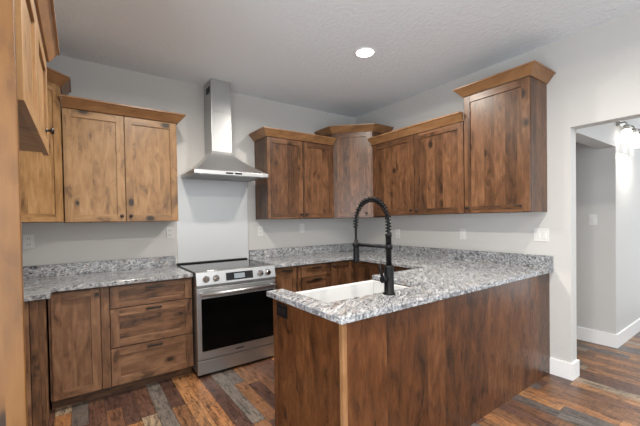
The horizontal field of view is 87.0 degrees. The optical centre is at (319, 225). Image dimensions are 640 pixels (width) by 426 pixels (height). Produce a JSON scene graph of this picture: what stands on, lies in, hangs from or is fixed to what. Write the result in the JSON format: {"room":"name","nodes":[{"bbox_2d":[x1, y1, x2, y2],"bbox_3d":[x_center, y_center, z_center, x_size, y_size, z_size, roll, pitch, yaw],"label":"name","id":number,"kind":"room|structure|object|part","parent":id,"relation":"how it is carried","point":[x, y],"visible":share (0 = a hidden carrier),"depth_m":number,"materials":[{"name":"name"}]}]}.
{"room":"kitchen","nodes":[
{"label":"kitchen","id":0,"kind":"room"},
{"bbox_2d":[22,55,354,265],"bbox_3d":[-1.138,-0.095,3.804,4.262,2.824,0.127,-2,1,-35],"label":"wall","id":1,"kind":"structure","parent":0,"point":[54,242],"depth_m":3.44,"materials":[{"name":"grey paint"}]},
{"bbox_2d":[23,235,34,248],"bbox_3d":[-2.424,0.136,2.806,0.071,0.117,0.008,-2,1,-35],"label":"wall outlet","id":2,"kind":"object","parent":1,"relation":"attached to","point":[28,240],"visible":1,"depth_m":2.80,"materials":[{"name":"white plastic"}]},
{"bbox_2d":[19,66,70,222],"bbox_3d":[-2.262,-0.597,2.500,0.687,1.154,0.687,-2,1,-35],"label":"upper cabinet","id":3,"kind":"object","parent":1,"relation":"attached to","point":[41,176],"visible":0.52,"depth_m":2.57,"materials":[{"name":"brown wood"}]},
{"bbox_3d":[-2.085,-0.559,2.471,0.008,0.958,0.277,-1,1,10],"label":"door panel","id":4,"kind":"part","parent":3,"relation":"part of","materials":[{"name":"brown wood"}]},
{"bbox_3d":[-2.176,-1.135,2.475,0.288,0.079,0.970,-1,1,10],"label":"crown molding","id":5,"kind":"part","parent":3,"relation":"part of","materials":[{"name":"brown wood"}]},
{"bbox_2d":[23,256,175,278],"bbox_3d":[-1.841,0.382,2.662,1.513,0.101,0.917,-2,1,-35],"label":"backsplash","id":6,"kind":"structure","parent":1,"relation":"attached to","point":[37,271],"depth_m":3.06,"materials":[{"name":"stone"}]},
{"bbox_2d":[61,94,185,222],"bbox_3d":[-1.739,-0.530,3.053,0.930,0.997,0.392,-2,1,-35],"label":"upper cabinet","id":7,"kind":"object","parent":1,"relation":"attached to","point":[120,160],"visible":1,"depth_m":2.90,"materials":[{"name":"brown wood"}]},
{"bbox_3d":[-1.874,-0.484,2.813,0.423,0.908,0.020,-2,1,-35],"label":"door","id":8,"kind":"part","parent":7,"relation":"part of","materials":[{"name":"brown wood"}]},
{"bbox_3d":[-1.876,-0.484,2.816,0.314,0.800,0.008,-2,1,-35],"label":"door panel","id":9,"kind":"part","parent":7,"relation":"part of","materials":[{"name":"brown wood"}]},
{"bbox_3d":[-1.746,-0.990,3.045,0.930,0.079,0.391,-2,1,-35],"label":"crown molding","id":10,"kind":"part","parent":7,"relation":"part of","materials":[{"name":"brown wood"}]},
{"bbox_3d":[-1.524,-0.494,3.063,0.425,0.908,0.020,-2,1,-35],"label":"door","id":11,"kind":"part","parent":7,"relation":"part of","materials":[{"name":"brown wood"}]},
{"bbox_3d":[-1.525,-0.494,3.065,0.317,0.800,0.008,-2,1,-35],"label":"door panel","id":12,"kind":"part","parent":7,"relation":"part of","materials":[{"name":"brown wood"}]},
{"bbox_2d":[166,227,173,238],"bbox_3d":[-1.528,0.075,3.443,0.071,0.117,0.008,-2,1,-35],"label":"wall outlet","id":13,"kind":"object","parent":1,"relation":"attached to","point":[170,230],"visible":1,"depth_m":3.44,"materials":[{"name":"white plastic"}]},
{"bbox_2d":[177,177,248,262],"bbox_3d":[-1.159,-0.055,3.707,0.788,0.914,0.006,-2,1,-35],"label":"backsplash","id":14,"kind":"structure","parent":1,"relation":"attached to","point":[212,223],"depth_m":3.69,"materials":[{"name":"grey"}]},
{"bbox_3d":[-1.477,-0.046,3.479,0.006,0.914,0.005,-2,1,-35],"label":"edge trim","id":15,"kind":"part","parent":14,"relation":"part of","materials":[{"name":"silver metal"}]},
{"bbox_3d":[-0.840,-0.064,3.933,0.006,0.914,0.005,-2,1,-35],"label":"edge trim","id":16,"kind":"part","parent":14,"relation":"part of","materials":[{"name":"silver metal"}]},
{"bbox_2d":[181,78,267,181],"bbox_3d":[-1.000,-0.996,3.516,0.757,1.015,0.490,-2,1,-35],"label":"range hood","id":17,"kind":"object","parent":1,"relation":"attached to","point":[218,163],"visible":1,"depth_m":3.48,"materials":[{"name":"silver metal"}]},
{"bbox_2d":[257,226,262,235],"bbox_3d":[-0.713,0.067,4.023,0.071,0.117,0.008,-2,1,-35],"label":"wall outlet","id":18,"kind":"object","parent":1,"relation":"attached to","point":[259,228],"visible":1,"depth_m":4.02,"materials":[{"name":"white plastic"}]},
{"bbox_2d":[249,126,335,219],"bbox_3d":[-0.307,-0.576,4.073,0.993,0.997,0.392,-2,1,-35],"label":"upper cabinet","id":19,"kind":"object","parent":1,"relation":"attached to","point":[298,166],"visible":1,"depth_m":3.93,"materials":[{"name":"brown wood"}]},
{"bbox_3d":[-0.396,-0.531,3.865,0.461,0.908,0.020,-2,1,-35],"label":"door","id":20,"kind":"part","parent":19,"relation":"part of","materials":[{"name":"brown wood"}]},
{"bbox_3d":[-0.398,-0.531,3.868,0.353,0.800,0.008,-2,1,-35],"label":"door panel","id":21,"kind":"part","parent":19,"relation":"part of","materials":[{"name":"brown wood"}]},
{"bbox_3d":[-0.314,-1.035,4.065,0.993,0.079,0.391,-2,1,-35],"label":"crown molding","id":22,"kind":"part","parent":19,"relation":"part of","materials":[{"name":"brown wood"}]},
{"bbox_3d":[-0.020,-0.542,4.133,0.451,0.908,0.020,-2,1,-35],"label":"door","id":23,"kind":"part","parent":19,"relation":"part of","materials":[{"name":"brown wood"}]},
{"bbox_3d":[-0.022,-0.542,4.136,0.342,0.800,0.008,-2,1,-35],"label":"door panel","id":24,"kind":"part","parent":19,"relation":"part of","materials":[{"name":"brown wood"}]},
{"bbox_2d":[300,224,303,232],"bbox_3d":[-0.231,0.036,4.365,0.071,0.117,0.010,-2,1,-35],"label":"light switch","id":25,"kind":"object","parent":1,"relation":"attached to","point":[301,225],"visible":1,"depth_m":4.36,"materials":[{"name":"white plastic"}]},
{"bbox_2d":[314,123,393,218],"bbox_3d":[0.440,-0.670,4.395,0.733,1.149,0.733,-2,1,-35],"label":"upper cabinet","id":26,"kind":"object","parent":1,"relation":"attached to","point":[352,149],"visible":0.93,"depth_m":4.21,"materials":[{"name":"brown wood"}]},
{"bbox_3d":[0.410,-0.627,4.216,0.450,1.061,0.020,-1,1,10],"label":"door","id":27,"kind":"part","parent":26,"relation":"part of","materials":[{"name":"brown wood"}]},
{"bbox_3d":[0.411,-0.627,4.220,0.342,0.952,0.008,-1,1,10],"label":"door panel","id":28,"kind":"part","parent":26,"relation":"part of","materials":[{"name":"brown wood"}]},
{"bbox_3d":[0.415,-1.204,4.292,1.034,0.079,0.288,-1,1,10],"label":"crown molding","id":29,"kind":"part","parent":26,"relation":"part of","materials":[{"name":"brown wood"}]},
{"bbox_2d":[33,0,639,117],"bbox_3d":[1.935,-1.577,1.776,6.985,0.102,6.985,-2,1,-35],"label":"ceiling","id":30,"kind":"structure","parent":0,"point":[301,53],"depth_m":2.72,"materials":[{"name":"white paint"}]},
{"bbox_2d":[355,47,375,57],"bbox_3d":[0.395,-1.512,2.956,0.183,0.013,0.183,-2,1,-35],"label":"recessed light","id":31,"kind":"object","parent":30,"relation":"in","point":[363,52],"visible":1,"depth_m":2.94,"materials":[{"name":"white paint"}]},
{"bbox_2d":[47,331,639,425],"bbox_3d":[1.984,1.323,1.824,6.985,0.051,6.985,-2,1,-35],"label":"floor","id":32,"kind":"structure","parent":0,"point":[606,392],"depth_m":2.53,"materials":[{"name":"brown wood"}]},
{"bbox_2d":[0,0,27,425],"bbox_3d":[-0.934,0.274,0.605,0.612,2.184,0.020,-2,1,-35],"label":"panel","id":33,"kind":"object","parent":32,"relation":"on","point":[13,384],"visible":1,"depth_m":0.76,"materials":[{"name":"brown wood"}]},
{"bbox_2d":[24,299,50,425],"bbox_3d":[-2.244,0.919,2.386,0.514,0.881,0.902,-2,1,-35],"label":"base cabinet","id":34,"kind":"object","parent":32,"relation":"on","point":[36,316],"visible":0.5,"depth_m":2.15,"materials":[{"name":"brown wood"}]},
{"bbox_3d":[-2.014,0.921,2.006,0.444,0.881,0.015,-2,1,-35],"label":"panel","id":35,"kind":"part","parent":34,"relation":"part of","materials":[{"name":"brown wood"}]},
{"bbox_3d":[-1.866,0.914,2.282,0.020,0.881,0.254,-2,1,-35],"label":"frame","id":36,"kind":"part","parent":34,"relation":"part of","materials":[{"name":"brown wood"}]},
{"bbox_2d":[23,256,192,301],"bbox_3d":[-1.840,0.399,2.661,1.513,0.135,0.920,-2,1,-35],"label":"countertop","id":37,"kind":"structure","parent":34,"relation":"on","point":[39,281],"depth_m":2.86,"materials":[{"name":"stone"}]},
{"bbox_2d":[48,286,110,409],"bbox_3d":[-1.946,0.908,2.747,0.368,0.881,0.662,-2,1,-35],"label":"base cabinet","id":38,"kind":"object","parent":32,"relation":"on","point":[79,320],"visible":0.92,"depth_m":2.50,"materials":[{"name":"brown wood"}]},
{"bbox_3d":[-1.798,0.870,2.497,0.185,0.666,0.008,-2,1,-35],"label":"door panel","id":39,"kind":"part","parent":38,"relation":"part of","materials":[{"name":"brown wood"}]},
{"bbox_2d":[109,277,193,393],"bbox_3d":[-1.544,0.896,3.033,0.620,0.881,0.663,-2,1,-35],"label":"base cabinet","id":40,"kind":"object","parent":32,"relation":"on","point":[151,324],"visible":1,"depth_m":2.77,"materials":[{"name":"brown wood"}]},
{"bbox_3d":[-1.380,0.556,2.789,0.611,0.169,0.020,-2,1,-35],"label":"drawer","id":41,"kind":"part","parent":40,"relation":"part of","materials":[{"name":"brown wood"}]},
{"bbox_3d":[-1.376,0.798,2.793,0.611,0.299,0.020,-2,1,-35],"label":"drawer","id":42,"kind":"part","parent":40,"relation":"part of","materials":[{"name":"brown wood"}]},
{"bbox_3d":[-1.378,0.798,2.796,0.503,0.190,0.008,-2,1,-35],"label":"drawer panel","id":43,"kind":"part","parent":40,"relation":"part of","materials":[{"name":"brown wood"}]},
{"bbox_3d":[-1.382,0.556,2.792,0.503,0.096,0.008,-2,1,-35],"label":"drawer panel","id":44,"kind":"part","parent":40,"relation":"part of","materials":[{"name":"brown wood"}]},
{"bbox_3d":[-1.371,1.101,2.798,0.611,0.288,0.020,-2,1,-35],"label":"drawer","id":45,"kind":"part","parent":40,"relation":"part of","materials":[{"name":"brown wood"}]},
{"bbox_3d":[-1.373,1.101,2.801,0.503,0.180,0.008,-2,1,-35],"label":"drawer panel","id":46,"kind":"part","parent":40,"relation":"part of","materials":[{"name":"brown wood"}]},
{"bbox_3d":[-1.364,0.673,2.771,0.117,0.016,0.029,-2,1,-35],"label":"pull handle","id":47,"kind":"part","parent":40,"relation":"part of","materials":[{"name":"brown metal"}]},
{"bbox_3d":[-1.367,0.503,2.768,0.117,0.016,0.029,-2,1,-35],"label":"pull handle","id":48,"kind":"part","parent":40,"relation":"part of","materials":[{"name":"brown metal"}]},
{"bbox_3d":[-1.359,0.983,2.776,0.117,0.016,0.029,-2,1,-35],"label":"pull handle","id":49,"kind":"part","parent":40,"relation":"part of","materials":[{"name":"brown metal"}]},
{"bbox_2d":[176,258,275,376],"bbox_3d":[-0.930,0.852,3.369,0.763,0.938,0.778,-2,1,-35],"label":"range","id":50,"kind":"object","parent":32,"relation":"on","point":[232,309],"visible":0.89,"depth_m":3.08,"materials":[{"name":"silver metal"}]},
{"bbox_3d":[-0.981,0.468,2.917,0.058,0.058,0.030,-2,1,-35],"label":"knob","id":51,"kind":"part","parent":50,"relation":"part of","materials":[{"name":"silver metal"}]},
{"bbox_3d":[-1.153,0.388,3.664,0.762,0.013,0.036,-2,1,-35],"label":"trim","id":52,"kind":"part","parent":50,"relation":"part of","materials":[{"name":"black plastic"}]},
{"bbox_3d":[-0.910,0.466,2.967,0.058,0.058,0.030,-2,1,-35],"label":"knob","id":53,"kind":"part","parent":50,"relation":"part of","materials":[{"name":"silver metal"}]},
{"bbox_2d":[177,259,270,272],"bbox_3d":[-0.972,0.400,3.410,0.763,0.008,0.660,-2,1,-35],"label":"cooktop","id":54,"kind":"object","parent":50,"relation":"in","point":[213,265],"depth_m":3.37,"materials":[{"name":"black glass"}]},
{"bbox_3d":[-0.756,0.851,3.126,0.757,0.622,0.046,-2,1,-35],"label":"oven door","id":55,"kind":"part","parent":50,"relation":"part of","materials":[{"name":"black glass"}]},
{"bbox_3d":[-0.762,0.461,3.118,0.757,0.127,0.060,-2,1,-35],"label":"control panel","id":56,"kind":"part","parent":50,"relation":"part of","materials":[{"name":"silver metal"}]},
{"bbox_3d":[-0.753,1.232,3.136,0.757,0.119,0.036,-2,1,-35],"label":"storage drawer","id":57,"kind":"part","parent":50,"relation":"part of","materials":[{"name":"silver metal"}]},
{"bbox_3d":[-0.718,0.586,3.061,0.706,0.032,0.032,-2,1,-35],"label":"handle","id":58,"kind":"part","parent":50,"relation":"part of","materials":[{"name":"silver metal"}]},
{"bbox_3d":[-0.501,0.455,3.259,0.058,0.058,0.030,-2,1,-35],"label":"knob","id":59,"kind":"part","parent":50,"relation":"part of","materials":[{"name":"silver metal"}]},
{"bbox_2d":[273,265,300,291],"bbox_3d":[-0.517,0.867,3.764,0.353,0.881,0.663,-2,1,-35],"label":"base cabinet","id":60,"kind":"object","parent":32,"relation":"on","point":[288,278],"visible":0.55,"depth_m":3.54,"materials":[{"name":"brown wood"}]},
{"bbox_3d":[-0.347,0.829,3.530,0.147,0.666,0.008,-2,1,-35],"label":"door panel","id":61,"kind":"part","parent":60,"relation":"part of","materials":[{"name":"brown wood"}]},
{"bbox_2d":[301,262,330,290],"bbox_3d":[-0.210,0.858,3.983,0.401,0.881,0.663,-2,1,-35],"label":"base cabinet","id":62,"kind":"object","parent":32,"relation":"on","point":[313,276],"visible":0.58,"depth_m":3.73,"materials":[{"name":"brown wood"}]},
{"bbox_3d":[-0.046,0.495,3.739,0.388,0.123,0.020,-2,1,-35],"label":"drawer","id":63,"kind":"part","parent":62,"relation":"part of","materials":[{"name":"brown wood"}]},
{"bbox_3d":[-0.044,0.645,3.741,0.388,0.159,0.020,-2,1,-35],"label":"drawer","id":64,"kind":"part","parent":62,"relation":"part of","materials":[{"name":"brown wood"}]},
{"bbox_3d":[-0.046,0.645,3.744,0.279,0.091,0.008,-2,1,-35],"label":"drawer panel","id":65,"kind":"part","parent":62,"relation":"part of","materials":[{"name":"brown wood"}]},
{"bbox_3d":[-0.048,0.495,3.741,0.279,0.071,0.008,-2,1,-35],"label":"drawer panel","id":66,"kind":"part","parent":62,"relation":"part of","materials":[{"name":"brown wood"}]},
{"bbox_2d":[330,260,354,285],"bbox_3d":[0.349,0.843,4.380,0.965,0.881,0.663,-2,1,-35],"label":"base cabinet","id":67,"kind":"object","parent":32,"relation":"on","point":[341,272],"visible":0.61,"depth_m":3.96,"materials":[{"name":"brown wood"}]},
{"bbox_3d":[0.261,0.811,3.963,0.218,0.666,0.008,-2,1,-35],"label":"door panel","id":68,"kind":"part","parent":67,"relation":"part of","materials":[{"name":"brown wood"}]},
{"bbox_2d":[249,243,553,324],"bbox_3d":[0.319,0.352,3.223,2.334,0.137,2.507,-2,1,-35],"label":"countertop","id":69,"kind":"structure","parent":67,"relation":"on","point":[434,274],"depth_m":2.78,"materials":[{"name":"stone"}]},
{"bbox_2d":[295,280,406,302],"bbox_3d":[0.240,0.567,2.232,0.828,0.246,0.546,-2,1,-35],"label":"farmhouse sink","id":70,"kind":"object","parent":69,"relation":"in","point":[351,290],"visible":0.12,"depth_m":2.48,"materials":[{"name":"white ceramic"}]},
{"bbox_2d":[352,196,395,294],"bbox_3d":[0.310,0.113,2.089,0.110,0.586,0.348,-2,1,-35],"label":"kitchen faucet","id":71,"kind":"object","parent":69,"relation":"on","point":[387,278],"visible":1,"depth_m":1.98,"materials":[{"name":"black metal"}]},
{"bbox_3d":[0.321,0.127,2.105,0.048,0.028,0.333,-2,1,-35],"label":"docking arm","id":72,"kind":"part","parent":71,"relation":"part of","materials":[{"name":"black metal"}]},
{"bbox_3d":[0.356,0.268,1.961,0.034,0.080,0.017,-1,1,-8],"label":"lever","id":73,"kind":"part","parent":71,"relation":"part of","materials":[{"name":"black metal"}]},
{"bbox_2d":[355,261,409,282],"bbox_3d":[0.977,0.842,3.761,0.663,0.881,1.123,-2,1,-35],"label":"base cabinet","id":74,"kind":"object","parent":32,"relation":"on","point":[364,271],"visible":0.11,"depth_m":3.85,"materials":[{"name":"brown wood"}]},
{"bbox_3d":[0.582,0.809,3.811,0.020,0.774,0.520,-2,1,-35],"label":"door","id":75,"kind":"part","parent":74,"relation":"part of","materials":[{"name":"brown wood"}]},
{"bbox_3d":[0.585,0.808,3.812,0.008,0.666,0.412,-2,1,-35],"label":"door panel","id":76,"kind":"part","parent":74,"relation":"part of","materials":[{"name":"brown wood"}]},
{"bbox_3d":[0.892,0.810,3.376,0.020,0.774,0.530,-2,1,-35],"label":"door","id":77,"kind":"part","parent":74,"relation":"part of","materials":[{"name":"brown wood"}]},
{"bbox_2d":[273,273,549,425],"bbox_3d":[0.848,0.865,2.526,2.304,0.881,0.694,-2,1,-35],"label":"base cabinet","id":78,"kind":"object","parent":32,"relation":"on","point":[453,361],"visible":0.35,"depth_m":1.97,"materials":[{"name":"brown wood"}]},
{"bbox_2d":[277,302,286,318],"bbox_3d":[-0.230,0.513,2.030,0.012,0.076,0.112,-2,1,-35],"label":"power outlet","id":79,"kind":"object","parent":78,"relation":"attached to","point":[281,308],"visible":1,"depth_m":2.02,"materials":[{"name":"black plastic"}]},
{"bbox_3d":[-0.076,0.891,1.861,0.020,0.881,0.629,-2,1,-35],"label":"panel","id":80,"kind":"part","parent":78,"relation":"part of","materials":[{"name":"brown wood"}]},
{"bbox_3d":[0.114,0.892,1.594,0.027,0.881,0.027,-2,1,-35],"label":"corner post","id":81,"kind":"part","parent":78,"relation":"part of","materials":[{"name":"brown wood"}]},
{"bbox_2d":[355,9,639,362],"bbox_3d":[2.574,-0.130,2.159,0.122,2.824,6.858,-2,1,-35],"label":"wall","id":82,"kind":"structure","parent":0,"point":[596,80],"depth_m":2.85,"materials":[{"name":"grey paint"}]},
{"bbox_2d":[396,229,399,237],"bbox_3d":[0.988,0.105,4.283,0.008,0.117,0.071,-2,1,-35],"label":"wall outlet","id":83,"kind":"object","parent":82,"relation":"attached to","point":[397,230],"visible":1,"depth_m":4.28,"materials":[{"name":"white plastic"}]},
{"bbox_2d":[249,243,552,267],"bbox_3d":[0.583,0.328,3.413,1.683,0.104,2.504,-2,1,-35],"label":"backsplash","id":84,"kind":"structure","parent":82,"relation":"attached to","point":[545,261],"depth_m":3.87,"materials":[{"name":"stone"}]},
{"bbox_2d":[368,111,480,215],"bbox_3d":[1.108,-0.592,3.754,0.392,0.951,1.220,-2,1,-35],"label":"upper cabinet","id":85,"kind":"object","parent":82,"relation":"attached to","point":[421,173],"visible":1,"depth_m":3.58,"materials":[{"name":"brown wood"}]},
{"bbox_3d":[0.846,-0.551,3.925,0.008,0.754,0.523,-2,1,-35],"label":"door panel","id":86,"kind":"part","parent":85,"relation":"part of","materials":[{"name":"brown wood"}]},
{"bbox_3d":[0.844,-0.551,3.924,0.020,0.863,0.631,-2,1,-35],"label":"door","id":87,"kind":"part","parent":85,"relation":"part of","materials":[{"name":"brown wood"}]},
{"bbox_3d":[0.969,-1.025,3.653,0.069,0.079,1.220,-2,1,-35],"label":"crown molding","id":88,"kind":"part","parent":85,"relation":"part of","materials":[{"name":"brown wood"}]},
{"bbox_3d":[1.200,-0.548,3.429,0.008,0.754,0.468,-2,1,-35],"label":"door panel","id":89,"kind":"part","parent":85,"relation":"part of","materials":[{"name":"brown wood"}]},
{"bbox_3d":[1.198,-0.548,3.426,0.020,0.863,0.576,-2,1,-35],"label":"door","id":90,"kind":"part","parent":85,"relation":"part of","materials":[{"name":"brown wood"}]},
{"bbox_2d":[460,229,465,239],"bbox_3d":[1.505,0.093,3.554,0.010,0.117,0.071,-2,1,-35],"label":"light switch","id":91,"kind":"object","parent":82,"relation":"attached to","point":[462,231],"visible":1,"depth_m":3.55,"materials":[{"name":"white plastic"}]},
{"bbox_2d":[452,60,555,213],"bbox_3d":[1.627,-0.699,3.020,0.392,1.172,0.711,-2,1,-35],"label":"upper cabinet","id":92,"kind":"object","parent":82,"relation":"attached to","point":[505,125],"visible":1,"depth_m":2.87,"materials":[{"name":"brown wood"}]},
{"bbox_3d":[1.535,-0.657,2.954,0.008,0.975,0.459,-2,1,-35],"label":"door panel","id":93,"kind":"part","parent":92,"relation":"part of","materials":[{"name":"brown wood"}]},
{"bbox_3d":[1.532,-0.657,2.953,0.020,1.084,0.567,-2,1,-35],"label":"door","id":94,"kind":"part","parent":92,"relation":"part of","materials":[{"name":"brown wood"}]},
{"bbox_3d":[1.617,-1.246,3.011,0.391,0.079,0.711,-2,1,-35],"label":"crown molding","id":95,"kind":"part","parent":92,"relation":"part of","materials":[{"name":"brown wood"}]},
{"bbox_2d":[534,228,548,241],"bbox_3d":[1.935,0.084,2.950,0.010,0.117,0.117,-2,1,-35],"label":"light switch","id":96,"kind":"object","parent":82,"relation":"attached to","point":[540,234],"visible":1,"depth_m":2.95,"materials":[{"name":"white plastic"}]},
{"bbox_2d":[550,357,579,380],"bbox_3d":[1.817,1.207,3.276,0.152,0.140,1.123,-2,1,-35],"label":"baseboard","id":97,"kind":"structure","parent":82,"relation":"attached to","point":[567,370],"depth_m":2.83,"materials":[{"name":"white paint"}]},
{"bbox_2d":[576,117,639,333],"bbox_3d":[2.805,-0.169,4.285,2.723,2.824,1.631,-2,1,-35],"label":"wall","id":98,"kind":"structure","parent":0,"point":[607,169],"depth_m":3.58,"materials":[{"name":"grey paint"}]},
{"bbox_2d":[589,214,596,224],"bbox_3d":[2.897,-0.057,3.581,0.010,0.117,0.071,-2,1,-35],"label":"light switch","id":99,"kind":"object","parent":98,"relation":"attached to","point":[592,217],"visible":1,"depth_m":3.58,"materials":[{"name":"white plastic"}]},
{"bbox_2d":[577,318,639,347],"bbox_3d":[3.283,1.162,4.544,1.707,0.140,1.519,-2,1,-35],"label":"baseboard","id":100,"kind":"structure","parent":98,"relation":"attached to","point":[585,334],"depth_m":3.59,"materials":[{"name":"white paint"}]},
{"bbox_2d":[616,121,639,147],"bbox_3d":[3.304,-0.968,3.551,0.673,0.224,0.136,-2,1,-35],"label":"vanity light","id":101,"kind":"object","parent":98,"relation":"attached to","point":[630,134],"visible":0.97,"depth_m":3.42,"materials":[{"name":"white glass"}]},
{"bbox_3d":[3.281,-1.047,3.600,0.650,0.066,0.029,-2,1,-35],"label":"plate","id":102,"kind":"part","parent":101,"relation":"part of","materials":[{"name":"silver metal"}]},
{"bbox_3d":[3.085,-0.908,3.390,0.127,0.117,0.127,-2,1,-35],"label":"lamp shade","id":103,"kind":"part","parent":101,"relation":"part of","materials":[{"name":"white glass"}]},
{"bbox_2d":[623,124,630,129],"bbox_3d":[3.083,-0.988,3.389,0.056,0.043,0.056,-2,1,-35],"label":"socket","id":104,"kind":"object","parent":101,"relation":"attached to","point":[626,127],"depth_m":3.37,"materials":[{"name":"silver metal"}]},
{"bbox_3d":[3.302,-0.915,3.545,0.127,0.117,0.127,-2,1,-35],"label":"lamp shade","id":105,"kind":"part","parent":101,"relation":"part of","materials":[{"name":"white glass"}]},
{"bbox_3d":[-0.796,-0.034,-0.240,0.127,2.824,6.858,-2,1,-35],"label":"wall","id":106,"kind":"structure","parent":0,"visible":0},
{"bbox_2d":[15,0,59,155],"bbox_3d":[-1.230,-0.567,1.031,0.662,0.506,0.998,-2,1,-35],"label":"upper cabinet","id":107,"kind":"object","parent":106,"relation":"attached to","point":[32,56],"visible":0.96,"depth_m":1.16,"materials":[{"name":"brown wood"}]},
{"bbox_3d":[-0.887,-0.534,1.020,0.020,0.428,0.410,-2,1,-35],"label":"door","id":108,"kind":"part","parent":107,"relation":"part of","materials":[{"name":"brown wood"}]},
{"bbox_3d":[-0.890,-0.534,1.018,0.008,0.320,0.302,-2,1,-35],"label":"door panel","id":109,"kind":"part","parent":107,"relation":"part of","materials":[{"name":"brown wood"}]},
{"bbox_3d":[-1.138,-0.535,1.372,0.020,0.428,0.438,-2,1,-35],"label":"door","id":110,"kind":"part","parent":107,"relation":"part of","materials":[{"name":"brown wood"}]},
{"bbox_3d":[-1.141,-0.535,1.370,0.008,0.320,0.330,-2,1,-35],"label":"door panel","id":111,"kind":"part","parent":107,"relation":"part of","materials":[{"name":"brown wood"}]},
{"bbox_3d":[-1.233,-0.786,1.027,0.660,0.069,0.998,-2,1,-35],"label":"crown molding","id":112,"kind":"part","parent":107,"relation":"part of","materials":[{"name":"brown wood"}]},
{"bbox_3d":[-1.145,-0.401,1.430,0.030,0.030,0.030,-2,1,-35],"label":"knob","id":113,"kind":"part","parent":107,"relation":"part of","materials":[{"name":"brown metal"}]}
]}

